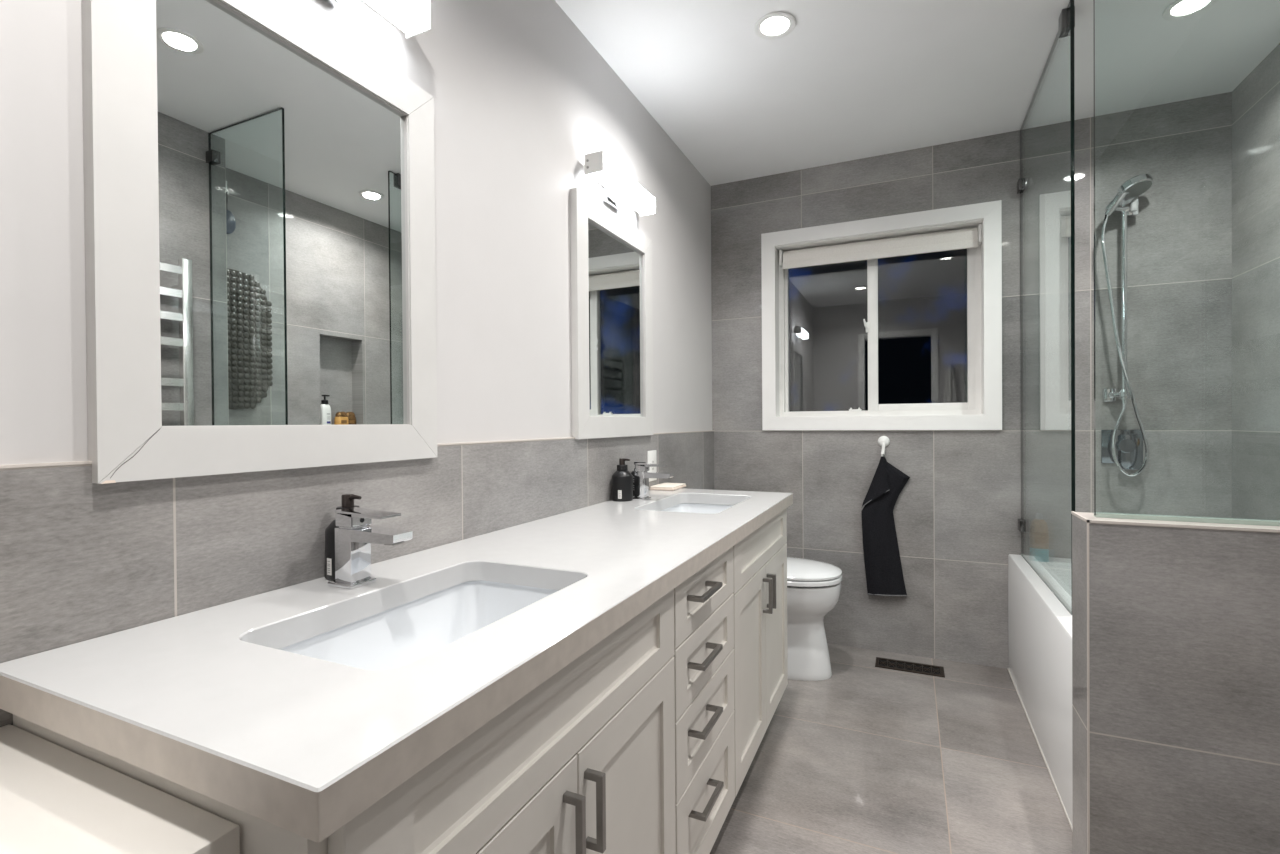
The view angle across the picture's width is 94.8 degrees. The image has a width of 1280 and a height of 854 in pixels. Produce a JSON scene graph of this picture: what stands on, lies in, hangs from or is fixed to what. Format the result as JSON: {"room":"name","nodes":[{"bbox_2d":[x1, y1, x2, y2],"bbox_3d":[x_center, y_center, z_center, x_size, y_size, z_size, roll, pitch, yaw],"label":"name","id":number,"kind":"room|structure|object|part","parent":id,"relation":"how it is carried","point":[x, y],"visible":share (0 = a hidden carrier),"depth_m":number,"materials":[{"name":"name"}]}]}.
{"room":"bathroom","nodes":[
{"label":"bathroom","id":0,"kind":"room"},
{"bbox_2d":[0,0,711,464],"bbox_3d":[-0.387,-0.093,1.676,0.120,2.440,3.771,0,0,25],"label":"wall","id":1,"kind":"structure","parent":0,"point":[521,95],"depth_m":1.50,"materials":[{"name":"paint"}]},
{"bbox_2d":[81,0,436,483],"bbox_3d":[-0.595,-0.332,1.047,0.025,0.806,0.609,0,0,25],"label":"framed mirror","id":2,"kind":"object","parent":1,"relation":"attached to","point":[259,184],"visible":1,"depth_m":0.96,"materials":[{"name":"paint"}]},
{"bbox_2d":[156,0,406,425],"bbox_3d":[-0.599,-0.332,1.049,0.008,0.668,0.471,0,0,25],"label":"mirror glass","id":3,"kind":"object","parent":2,"relation":"attached to","point":[281,168],"depth_m":0.99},
{"bbox_2d":[0,431,713,726],"bbox_3d":[-0.327,0.583,1.645,0.010,1.088,3.551,0,0,25],"label":"wall tile","id":4,"kind":"structure","parent":1,"relation":"attached to","point":[81,559],"depth_m":0.93,"materials":[{"name":"grey tile"}]},
{"bbox_2d":[647,450,656,481],"bbox_3d":[0.051,0.162,2.458,0.007,0.127,0.088,0,0,25],"label":"wall outlet","id":5,"kind":"object","parent":4,"relation":"attached to","point":[651,455],"visible":0.65,"depth_m":2.45,"materials":[{"name":"white plastic"}]},
{"bbox_2d":[651,457,654,471],"bbox_3d":[0.053,0.162,2.457,0.002,0.071,0.034,0,0,25],"label":"socket","id":6,"kind":"object","parent":5,"relation":"attached to","point":[652,458],"depth_m":2.46,"materials":[{"name":"white plastic"}]},
{"bbox_2d":[0,430,713,467],"bbox_3d":[-0.331,0.037,1.641,0.011,0.004,3.551,0,0,25],"label":"trim","id":7,"kind":"structure","parent":1,"relation":"attached to","point":[73,462],"depth_m":0.77,"materials":[{"name":"tile"}]},
{"bbox_2d":[324,0,430,38],"bbox_3d":[-0.565,-0.857,1.043,0.087,0.130,0.443,0,0,25],"label":"vanity light","id":8,"kind":"object","parent":1,"relation":"attached to","point":[413,17],"visible":1,"depth_m":1.19,"materials":[{"name":"white glass"}]},
{"bbox_3d":[-0.552,-0.857,1.037,0.056,0.064,0.432,0,0,25],"label":"lamp shade","id":9,"kind":"part","parent":8,"relation":"part of","materials":[{"name":"white glass"}]},
{"bbox_2d":[570,187,652,438],"bbox_3d":[-0.084,-0.367,2.168,0.024,0.806,0.609,0,0,25],"label":"framed mirror","id":10,"kind":"object","parent":1,"relation":"attached to","point":[612,303],"visible":1,"depth_m":2.11,"materials":[{"name":"paint"}]},
{"bbox_2d":[588,221,642,416],"bbox_3d":[-0.088,-0.367,2.170,0.008,0.668,0.471,0,0,25],"label":"mirror glass","id":11,"kind":"object","parent":10,"relation":"attached to","point":[615,260],"depth_m":2.15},
{"bbox_2d":[584,150,655,215],"bbox_3d":[-0.069,-0.869,2.132,0.087,0.130,0.443,0,0,25],"label":"vanity light","id":12,"kind":"object","parent":1,"relation":"attached to","point":[618,186],"visible":1,"depth_m":2.08,"materials":[{"name":"silver metal"}]},
{"bbox_2d":[710,643,1072,853],"bbox_3d":[0.668,1.163,1.208,2.420,0.080,3.771,0,0,25],"label":"floor","id":13,"kind":"structure","parent":0,"point":[865,758],"depth_m":1.91,"materials":[{"name":"tile"}]},
{"bbox_2d":[0,724,239,853],"bbox_3d":[-0.694,0.747,0.294,0.437,0.784,0.702,0,0,25],"label":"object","id":14,"kind":"object","parent":13,"relation":"on","point":[55,799],"visible":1,"depth_m":0.54,"materials":[{"name":"paint"}]},
{"bbox_2d":[13,508,787,853],"bbox_3d":[-0.072,0.718,1.496,0.573,0.817,1.996,0,0,25],"label":"vanity cabinet","id":15,"kind":"object","parent":13,"relation":"on","point":[646,742],"visible":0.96,"depth_m":0.98,"materials":[{"name":"paint"}]},
{"bbox_2d":[0,488,792,841],"bbox_3d":[-0.082,0.288,1.488,0.567,0.040,2.029,0,0,25],"label":"countertop","id":16,"kind":"structure","parent":15,"relation":"on","point":[207,702],"depth_m":0.67,"materials":[{"name":"white stone"}]},
{"bbox_2d":[325,494,369,579],"bbox_3d":[-0.536,0.199,1.081,0.075,0.150,0.076,0,0,25],"label":"soap pump bottle","id":17,"kind":"object","parent":16,"relation":"on","point":[347,500],"visible":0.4,"depth_m":1.05,"materials":[{"name":"black plastic"}]},
{"bbox_2d":[327,507,412,588],"bbox_3d":[-0.462,0.209,1.010,0.150,0.131,0.054,0,0,25],"label":"faucet","id":18,"kind":"object","parent":16,"relation":"on","point":[354,538],"visible":1,"depth_m":1.01,"materials":[{"name":"silver metal"}]},
{"bbox_3d":[-0.503,0.271,1.030,0.058,0.007,0.054,0,0,25],"label":"plate","id":19,"kind":"part","parent":18,"relation":"part of","materials":[{"name":"silver metal"}]},
{"bbox_3d":[-0.468,0.159,1.012,0.111,0.031,0.041,0,0,25],"label":"lever","id":20,"kind":"part","parent":18,"relation":"part of","materials":[{"name":"silver metal"}]},
{"bbox_3d":[-0.439,0.184,0.999,0.098,0.021,0.041,0,0,25],"label":"spout","id":21,"kind":"part","parent":18,"relation":"part of","materials":[{"name":"silver metal"}]},
{"bbox_2d":[279,580,558,669],"bbox_3d":[-0.313,0.381,0.933,0.316,0.132,0.508,0,0,25],"label":"sink","id":22,"kind":"object","parent":16,"relation":"in","point":[398,636],"visible":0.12,"depth_m":1.07,"materials":[{"name":"ceramic"}]},
{"bbox_2d":[612,458,632,500],"bbox_3d":[-0.064,0.188,2.111,0.075,0.150,0.076,0,0,25],"label":"soap pump bottle","id":23,"kind":"object","parent":16,"relation":"on","point":[622,479],"visible":1,"depth_m":2.08,"materials":[{"name":"black plastic"}]},
{"bbox_2d":[631,462,645,495],"bbox_3d":[0.000,0.197,2.238,0.060,0.128,0.044,0,0,25],"label":"bottle","id":24,"kind":"object","parent":16,"relation":"on","point":[632,472],"visible":0.21,"depth_m":2.23,"materials":[{"name":"plastic"}]},
{"bbox_2d":[633,463,673,499],"bbox_3d":[0.045,0.197,2.123,0.150,0.131,0.054,0,0,25],"label":"faucet","id":25,"kind":"object","parent":16,"relation":"on","point":[642,474],"visible":0.95,"depth_m":2.12,"materials":[{"name":"silver metal"}]},
{"bbox_3d":[0.004,0.259,2.142,0.058,0.007,0.054,0,0,25],"label":"plate","id":26,"kind":"part","parent":25,"relation":"part of","materials":[{"name":"silver metal"}]},
{"bbox_3d":[0.039,0.147,2.125,0.111,0.031,0.041,0,0,25],"label":"lever","id":27,"kind":"part","parent":25,"relation":"part of","materials":[{"name":"silver metal"}]},
{"bbox_3d":[0.068,0.173,2.112,0.098,0.021,0.041,0,0,25],"label":"spout","id":28,"kind":"part","parent":25,"relation":"part of","materials":[{"name":"silver metal"}]},
{"bbox_2d":[650,483,685,490],"bbox_3d":[0.120,0.251,2.481,0.104,0.016,0.160,0,0,25],"label":"soap dish","id":29,"kind":"object","parent":16,"relation":"on","point":[663,486],"visible":1,"depth_m":2.43,"materials":[{"name":"ceramic"}]},
{"bbox_2d":[651,483,685,487],"bbox_3d":[0.120,0.246,2.481,0.100,0.006,0.156,0,0,25],"label":"tray","id":30,"kind":"object","parent":29,"relation":"on","point":[663,485],"depth_m":2.45,"materials":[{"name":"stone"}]},
{"bbox_2d":[661,503,733,513],"bbox_3d":[0.200,0.369,2.057,0.316,0.132,0.510,0,0,25],"label":"sink","id":31,"kind":"object","parent":16,"relation":"in","point":[683,507],"visible":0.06,"depth_m":2.29,"materials":[{"name":"ceramic"}]},
{"bbox_3d":[-0.175,0.746,0.675,0.020,0.550,0.381,0,0,25],"label":"door","id":32,"kind":"part","parent":15,"relation":"part of","materials":[{"name":"paint"}]},
{"bbox_3d":[-0.090,0.559,0.805,0.031,0.112,0.011,0,0,25],"label":"handle","id":33,"kind":"part","parent":15,"relation":"part of","materials":[{"name":"silver metal"}]},
{"bbox_3d":[-0.066,0.559,0.858,0.031,0.112,0.011,0,0,25],"label":"handle","id":34,"kind":"part","parent":15,"relation":"part of","materials":[{"name":"silver metal"}]},
{"bbox_3d":[-0.016,0.742,1.024,0.020,0.550,0.381,0,0,25],"label":"door","id":35,"kind":"part","parent":15,"relation":"part of","materials":[{"name":"paint"}]},
{"bbox_3d":[0.155,0.527,1.401,0.020,0.147,0.437,0,0,25],"label":"drawer","id":36,"kind":"part","parent":15,"relation":"part of","materials":[{"name":"paint"}]},
{"bbox_3d":[0.154,0.380,1.400,0.020,0.140,0.437,0,0,25],"label":"drawer","id":37,"kind":"part","parent":15,"relation":"part of","materials":[{"name":"paint"}]},
{"bbox_3d":[0.156,0.686,1.402,0.020,0.164,0.437,0,0,25],"label":"drawer","id":38,"kind":"part","parent":15,"relation":"part of","materials":[{"name":"paint"}]},
{"bbox_3d":[0.149,0.374,1.341,0.040,0.011,0.138,0,0,25],"label":"handle","id":39,"kind":"part","parent":15,"relation":"part of","materials":[{"name":"silver metal"}]},
{"bbox_3d":[0.158,0.891,1.404,0.020,0.241,0.437,0,0,25],"label":"drawer","id":40,"kind":"part","parent":15,"relation":"part of","materials":[{"name":"paint"}]},
{"bbox_3d":[0.151,0.670,1.343,0.040,0.011,0.138,0,0,25],"label":"handle","id":41,"kind":"part","parent":15,"relation":"part of","materials":[{"name":"silver metal"}]},
{"bbox_3d":[0.150,0.522,1.342,0.040,0.011,0.138,0,0,25],"label":"handle","id":42,"kind":"part","parent":15,"relation":"part of","materials":[{"name":"silver metal"}]},
{"bbox_3d":[0.152,0.849,1.344,0.040,0.011,0.138,0,0,25],"label":"handle","id":43,"kind":"part","parent":15,"relation":"part of","materials":[{"name":"silver metal"}]},
{"bbox_3d":[0.329,0.734,1.780,0.020,0.550,0.379,0,0,25],"label":"door","id":44,"kind":"part","parent":15,"relation":"part of","materials":[{"name":"paint"}]},
{"bbox_3d":[0.414,0.547,1.910,0.031,0.112,0.011,0,0,25],"label":"handle","id":45,"kind":"part","parent":15,"relation":"part of","materials":[{"name":"silver metal"}]},
{"bbox_3d":[0.438,0.547,1.963,0.031,0.112,0.011,0,0,25],"label":"handle","id":46,"kind":"part","parent":15,"relation":"part of","materials":[{"name":"silver metal"}]},
{"bbox_3d":[0.487,0.730,2.128,0.020,0.550,0.379,0,0,25],"label":"door","id":47,"kind":"part","parent":15,"relation":"part of","materials":[{"name":"paint"}]},
{"bbox_2d":[787,557,841,680],"bbox_3d":[0.575,0.724,2.752,0.704,0.776,0.410,0,0,25],"label":"toilet","id":48,"kind":"object","parent":13,"relation":"on","point":[813,586],"visible":0.33,"depth_m":2.58,"materials":[{"name":"white ceramic"}]},
{"bbox_3d":[0.657,0.672,2.713,0.521,0.022,0.370,0,0,25],"label":"seat","id":49,"kind":"part","parent":48,"relation":"part of","materials":[{"name":"white plastic"}]},
{"bbox_3d":[0.660,0.635,2.712,0.512,0.044,0.368,0,0,25],"label":"lid","id":50,"kind":"part","parent":48,"relation":"part of","materials":[{"name":"white plastic"}]},
{"bbox_2d":[875,657,944,677],"bbox_3d":[1.240,1.105,2.712,0.287,0.005,0.113,0,0,25],"label":"floor vent","id":51,"kind":"object","parent":13,"relation":"in","point":[899,665],"visible":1,"depth_m":2.71,"materials":[{"name":"brown metal"}]},
{"bbox_2d":[879,659,940,674],"bbox_3d":[1.240,1.105,2.712,0.262,0.003,0.086,0,0,25],"label":"grille","id":52,"kind":"object","parent":51,"relation":"attached to","point":[899,665],"depth_m":2.71,"materials":[{"name":"brown metal"}]},
{"bbox_2d":[1007,554,1072,831],"bbox_3d":[1.722,0.847,1.861,0.770,0.527,1.459,0,0,25],"label":"bathtub","id":53,"kind":"object","parent":13,"relation":"on","point":[1039,668],"visible":0.19,"depth_m":2.01,"materials":[{"name":"white ceramic"}]},
{"bbox_2d":[1029,513,1048,561],"bbox_3d":[1.727,0.476,2.547,0.069,0.203,0.046,0,0,25],"label":"bottle","id":54,"kind":"object","parent":53,"relation":"on","point":[1039,533],"visible":1,"depth_m":2.53,"materials":[{"name":"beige plastic"}]},
{"bbox_2d":[555,0,1279,185],"bbox_3d":[0.650,-1.357,1.190,2.420,0.080,3.771,0,0,25],"label":"ceiling","id":55,"kind":"structure","parent":0,"point":[852,79],"depth_m":2.16,"materials":[{"name":"paint"}]},
{"bbox_2d":[754,12,795,39],"bbox_3d":[0.443,-1.317,1.935,0.132,0.006,0.132,0,0,25],"label":"recessed light","id":56,"kind":"object","parent":55,"relation":"in","point":[776,25],"visible":1,"depth_m":1.93,"materials":[{"name":"white plastic"}]},
{"bbox_2d":[1162,0,1217,20],"bbox_3d":[1.732,-1.326,1.853,0.132,0.006,0.132,0,0,25],"label":"recessed light","id":57,"kind":"object","parent":55,"relation":"in","point":[1180,9],"visible":1,"depth_m":1.87,"materials":[{"name":"white plastic"}]},
{"bbox_2d":[711,92,1231,668],"bbox_3d":[1.420,-0.115,2.883,2.167,2.440,0.165,0,0,25],"label":"wall","id":58,"kind":"structure","parent":0,"point":[957,513],"depth_m":2.65,"materials":[{"name":"tile"}]},
{"bbox_2d":[761,200,1001,429],"bbox_3d":[1.181,-0.506,2.979,1.093,1.042,0.181,0,0,25],"label":"window","id":59,"kind":"structure","parent":58,"relation":"in","point":[982,410],"depth_m":2.88,"materials":[{"name":"white paint"}]},
{"bbox_3d":[0.999,-0.504,3.135,0.456,0.883,0.027,0,0,25],"label":"fixed sash","id":60,"kind":"part","parent":59,"relation":"part of","materials":[{"name":"white plastic"}]},
{"bbox_3d":[1.204,-0.505,3.031,0.952,0.895,0.067,0,0,25],"label":"frame","id":61,"kind":"part","parent":59,"relation":"part of","materials":[{"name":"white plastic"}]},
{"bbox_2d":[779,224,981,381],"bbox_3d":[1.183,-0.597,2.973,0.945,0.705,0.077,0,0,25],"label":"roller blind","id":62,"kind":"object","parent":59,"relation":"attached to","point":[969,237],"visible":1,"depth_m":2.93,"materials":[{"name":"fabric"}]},
{"bbox_3d":[0.750,-0.559,3.137,0.016,0.635,0.005,-1,1,-35],"label":"bead chain","id":63,"kind":"part","parent":62,"relation":"part of","materials":[{"name":"white plastic"}]},
{"bbox_3d":[1.392,-0.509,2.925,0.487,0.876,0.027,0,0,25],"label":"sliding sash","id":64,"kind":"part","parent":59,"relation":"part of","materials":[{"name":"white plastic"}]},
{"bbox_2d":[878,436,889,455],"bbox_3d":[1.188,0.095,2.870,0.054,0.103,0.053,0,0,25],"label":"hook","id":65,"kind":"object","parent":58,"relation":"attached to","point":[883,441],"visible":1,"depth_m":2.88,"materials":[{"name":"white plastic"}]},
{"bbox_3d":[1.183,0.112,2.866,0.019,0.070,0.042,0,0,25],"label":"hook arm","id":66,"kind":"part","parent":65,"relation":"part of","materials":[{"name":"white plastic"}]},
{"bbox_2d":[861,454,909,595],"bbox_3d":[1.195,0.477,2.866,0.221,0.703,0.055,0,0,25],"label":"hand towel","id":67,"kind":"object","parent":65,"relation":"hanging from","point":[883,567],"visible":1,"depth_m":2.86,"materials":[{"name":"black fabric"}]},
{"bbox_2d":[1017,0,1074,614],"bbox_3d":[1.531,-0.375,2.239,0.034,1.912,0.908,0,0,25],"label":"glass shower panel","id":68,"kind":"object","parent":58,"relation":"attached to","point":[1067,16],"visible":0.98,"depth_m":1.83,"materials":[{"name":"clear glass"}]},
{"bbox_2d":[1103,196,1137,403],"bbox_3d":[2.008,-0.526,2.461,0.125,0.860,0.106,0,0,25],"label":"slide rail","id":69,"kind":"object","parent":58,"relation":"attached to","point":[1128,208],"visible":0.95,"depth_m":2.44,"materials":[{"name":"silver metal"}]},
{"bbox_3d":[2.018,-0.519,2.452,0.019,0.845,0.019,0,0,25],"label":"rail","id":70,"kind":"part","parent":69,"relation":"part of","materials":[{"name":"silver metal"}]},
{"bbox_2d":[1101,174,1153,476],"bbox_3d":[2.016,-0.406,2.426,0.118,1.221,0.157,-1,1,-35],"label":"shower","id":71,"kind":"object","parent":69,"relation":"attached to","point":[1137,185],"visible":1,"depth_m":2.42,"materials":[{"name":"silver metal"}]},
{"bbox_3d":[1.969,-0.931,2.428,0.087,0.112,0.033,0,1,37],"label":"handle","id":72,"kind":"part","parent":71,"relation":"part of","materials":[{"name":"silver metal"}]},
{"bbox_2d":[1101,430,1142,469],"bbox_3d":[2.043,0.095,2.490,0.142,0.167,0.036,0,0,25],"label":"shower valve","id":73,"kind":"object","parent":58,"relation":"attached to","point":[1129,443],"visible":0.84,"depth_m":2.48,"materials":[{"name":"silver metal"}]},
{"bbox_3d":[2.059,0.105,2.479,0.080,0.147,0.028,0,0,25],"label":"lever","id":74,"kind":"part","parent":73,"relation":"part of","materials":[{"name":"silver metal"}]},
{"bbox_2d":[1072,512,1279,853],"bbox_3d":[1.223,0.658,1.208,0.526,0.921,0.134,0,0,25],"label":"wall partition","id":75,"kind":"structure","parent":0,"point":[1184,623],"depth_m":1.19,"materials":[{"name":"tile"}]},
{"bbox_2d":[1071,511,1279,853],"bbox_3d":[1.222,0.657,1.207,0.528,0.922,0.136,0,0,25],"label":"trim","id":76,"kind":"structure","parent":75,"relation":"attached to","point":[1088,521],"depth_m":1.25,"materials":[{"name":"metal"}]},
{"bbox_2d":[1093,0,1279,525],"bbox_3d":[1.227,-0.560,1.193,0.498,1.515,0.034,0,0,25],"label":"glass shower panel","id":77,"kind":"object","parent":75,"relation":"on","point":[1096,514],"visible":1,"depth_m":1.27,"materials":[{"name":"clear glass"}]},
{"bbox_3d":[1.226,-0.561,1.194,0.496,1.512,0.010,0,0,25],"label":"pane","id":78,"kind":"part","parent":77,"relation":"part of","materials":[{"name":"clear glass"}]},
{"bbox_2d":[1232,43,1279,520],"bbox_3d":[2.153,-0.112,1.720,0.133,2.440,1.584,0,0,25],"label":"wall","id":79,"kind":"structure","parent":0,"point":[1256,100],"depth_m":2.19,"materials":[{"name":"tile"}]}
]}

